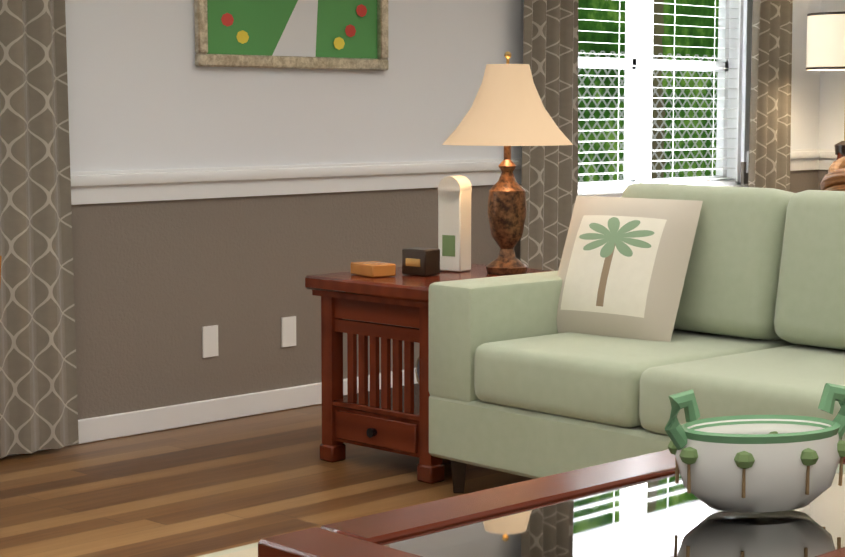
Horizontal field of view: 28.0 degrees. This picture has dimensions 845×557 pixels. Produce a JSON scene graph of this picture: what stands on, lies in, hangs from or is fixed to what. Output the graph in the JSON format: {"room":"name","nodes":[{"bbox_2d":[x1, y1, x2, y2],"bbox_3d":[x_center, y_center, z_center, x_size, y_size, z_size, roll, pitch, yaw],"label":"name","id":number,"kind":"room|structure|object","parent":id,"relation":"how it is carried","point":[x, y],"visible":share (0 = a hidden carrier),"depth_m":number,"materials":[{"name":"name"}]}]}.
{"room":"living room","nodes":[
{"label":"living room","id":0,"kind":"room"},
{"bbox_2d":[0,404,532,556],"bbox_3d":[1.971,0.871,3.320,8.340,0.100,12.900,6,8,44],"label":"floor","id":1,"kind":"structure","parent":0,"point":[200,489],"depth_m":5.14,"materials":[{"name":"brown wood"}]},
{"bbox_2d":[0,256,1,283],"bbox_3d":[-1.730,0.320,4.629,0.422,0.735,1.080,6,8,44],"label":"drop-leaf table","id":2,"kind":"object","parent":1,"relation":"on","point":[0,268],"visible":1,"depth_m":4.83,"materials":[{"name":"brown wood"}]},
{"bbox_2d":[197,527,320,556],"bbox_3d":[0.288,0.859,2.897,3.250,0.008,2.400,6,8,44],"label":"rug","id":3,"kind":"object","parent":1,"relation":"on","point":[249,550],"depth_m":4.37,"materials":[{"name":"beige carpet"}]},
{"bbox_2d":[258,449,844,556],"bbox_3d":[0.456,0.619,2.636,1.240,0.520,0.720,-5,8,-43],"label":"coffee table","id":4,"kind":"object","parent":3,"relation":"on","point":[645,505],"visible":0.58,"depth_m":2.55,"materials":[{"name":"brown wood"}]},
{"bbox_2d":[665,383,844,512],"bbox_3d":[0.526,0.261,2.643,0.320,0.188,0.198,-2,6,-15],"label":"bowl","id":5,"kind":"object","parent":4,"relation":"on","point":[757,463],"visible":1,"depth_m":2.58,"materials":[{"name":"white ceramic"}]},
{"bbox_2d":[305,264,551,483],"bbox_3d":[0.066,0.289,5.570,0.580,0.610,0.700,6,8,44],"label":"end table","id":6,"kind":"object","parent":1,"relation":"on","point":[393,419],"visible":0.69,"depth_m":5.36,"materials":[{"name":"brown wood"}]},
{"bbox_2d":[351,261,395,276],"bbox_3d":[-0.160,-0.031,5.480,0.090,0.040,0.140,-4,7,-33],"label":"box","id":7,"kind":"object","parent":6,"relation":"on","point":[372,268],"visible":0.94,"depth_m":5.43,"materials":[{"name":"brown wood"}]},
{"bbox_2d":[402,247,439,275],"bbox_3d":[-0.005,-0.055,5.492,0.100,0.085,0.082,5,7,39],"label":"box","id":8,"kind":"object","parent":6,"relation":"on","point":[419,261],"visible":0.98,"depth_m":5.46,"materials":[{"name":"brown wood"}]},
{"bbox_2d":[438,176,471,271],"bbox_3d":[0.107,-0.183,5.622,0.090,0.315,0.072,4,7,34],"label":"box","id":9,"kind":"object","parent":6,"relation":"on","point":[454,219],"visible":1,"depth_m":5.59,"materials":[{"name":"white"}]},
{"bbox_2d":[442,51,572,273],"bbox_3d":[0.278,-0.379,5.534,0.430,0.722,0.430,6,8,44],"label":"light","id":10,"kind":"object","parent":6,"relation":"on","point":[507,110],"visible":1,"depth_m":5.44,"materials":[{"name":"beige fabric"}]},
{"bbox_2d":[429,183,844,492],"bbox_3d":[1.105,0.238,4.528,0.932,0.919,2.250,-5,8,-42],"label":"sofa","id":11,"kind":"object","parent":1,"relation":"on","point":[623,323],"visible":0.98,"depth_m":4.86,"materials":[{"name":"green fabric"}]},
{"bbox_2d":[806,11,844,159],"bbox_3d":[2.076,-0.497,8.363,0.539,1.623,0.511,6,8,44],"label":"lamp","id":12,"kind":"object","parent":1,"relation":"on","point":[825,41],"visible":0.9,"depth_m":8.22,"materials":[{"name":"white fabric"}]},
{"bbox_2d":[820,168,844,190],"bbox_3d":[1.783,0.074,6.039,0.693,0.952,0.796,-4,7,-35],"label":"dining chair","id":13,"kind":"object","parent":1,"relation":"on","point":[834,180],"visible":0.29,"depth_m":5.93,"materials":[{"name":"wood"}]},
{"bbox_2d":[828,156,844,172],"bbox_3d":[2.134,-0.061,7.383,0.796,0.952,0.693,-3,6,-25],"label":"dining chair","id":14,"kind":"object","parent":1,"relation":"on","point":[838,164],"visible":0.12,"depth_m":7.43,"materials":[{"name":"wood"}]},
{"bbox_2d":[65,0,821,419],"bbox_3d":[-1.648,-0.633,5.340,0.150,2.490,10.900,6,8,44],"label":"wall","id":15,"kind":"structure","parent":0,"point":[159,286],"depth_m":6.29,"materials":[{"name":"white paint"}]},
{"bbox_2d":[0,0,78,457],"bbox_3d":[-1.964,-0.402,4.843,0.125,2.090,2.280,6,8,44],"label":"curtain","id":16,"kind":"object","parent":15,"relation":"attached to","point":[38,394],"visible":1,"depth_m":5.54,"materials":[{"name":"grey fabric"}]},
{"bbox_2d":[202,325,218,357],"bbox_3d":[-0.778,0.230,6.202,0.006,0.114,0.070,6,8,44],"label":"electrical outlet plate","id":17,"kind":"object","parent":15,"relation":"attached to","point":[210,338],"depth_m":6.20,"materials":[{"name":"white plastic"}]},
{"bbox_2d":[7,368,417,455],"bbox_3d":[-1.590,0.569,5.403,0.014,0.085,10.600,6,8,44],"label":"baseboard","id":18,"kind":"structure","parent":15,"relation":"attached to","point":[108,427],"depth_m":6.17,"materials":[{"name":"white wood"}]},
{"bbox_2d":[281,316,295,346],"bbox_3d":[-0.511,0.203,6.471,0.006,0.114,0.070,6,8,44],"label":"electrical outlet plate","id":19,"kind":"object","parent":15,"relation":"attached to","point":[288,324],"depth_m":6.47,"materials":[{"name":"white plastic"}]},
{"bbox_2d":[194,0,387,69],"bbox_3d":[-0.475,-1.142,6.357,0.030,0.700,0.950,6,8,44],"label":"painting","id":20,"kind":"object","parent":15,"relation":"attached to","point":[329,34],"visible":0.94,"depth_m":6.37,"materials":[{"name":"green"}]},
{"bbox_2d":[70,158,521,204],"bbox_3d":[-0.441,-0.379,6.470,0.028,0.110,2.860,6,8,44],"label":"trim","id":21,"kind":"structure","parent":15,"relation":"attached to","point":[94,187],"depth_m":6.34,"materials":[{"name":"white wood"}]},
{"bbox_2d":[415,358,418,382],"bbox_3d":[0.066,0.299,5.500,0.182,0.182,0.182,6,8,44],"label":"float","id":22,"kind":"object","parent":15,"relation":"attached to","point":[417,371],"visible":0.04,"depth_m":5.50,"materials":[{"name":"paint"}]},
{"bbox_2d":[520,0,792,270],"bbox_3d":[1.141,-0.717,7.981,0.125,2.090,2.230,6,8,44],"label":"curtain","id":23,"kind":"object","parent":15,"relation":"attached to","point":[549,181],"visible":0.69,"depth_m":7.43,"materials":[{"name":"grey fabric"}]},
{"bbox_2d":[578,0,747,196],"bbox_3d":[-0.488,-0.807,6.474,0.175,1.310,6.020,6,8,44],"label":"window","id":24,"kind":"structure","parent":15,"relation":"in","point":[638,63],"depth_m":8.09,"materials":[{"name":"white wood"}]},
{"bbox_2d":[746,149,821,172],"bbox_3d":[1.882,-0.614,8.817,0.028,0.110,0.640,6,8,44],"label":"trim","id":25,"kind":"structure","parent":15,"relation":"attached to","point":[800,159],"depth_m":8.95,"materials":[{"name":"white wood"}]},
{"bbox_2d":[817,0,844,189],"bbox_3d":[3.552,-1.170,7.700,3.890,3.088,0.120,6,8,44],"label":"wall","id":26,"kind":"structure","parent":0,"point":[832,110],"depth_m":9.00,"materials":[{"name":"beige paint"}]},
{"bbox_2d":[822,149,836,169],"bbox_3d":[3.500,-0.504,7.714,3.890,0.110,0.028,6,8,44],"label":"trim","id":27,"kind":"structure","parent":26,"relation":"attached to","point":[828,155],"depth_m":9.02,"materials":[{"name":"white wood"}]},
{"label":"outside","id":28,"kind":"structure","parent":0,"visible":0},
{"bbox_2d":[578,0,718,181],"bbox_3d":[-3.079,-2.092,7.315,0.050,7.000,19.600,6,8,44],"label":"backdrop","id":29,"kind":"structure","parent":28,"point":[604,38],"depth_m":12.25,"materials":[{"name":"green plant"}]}
]}

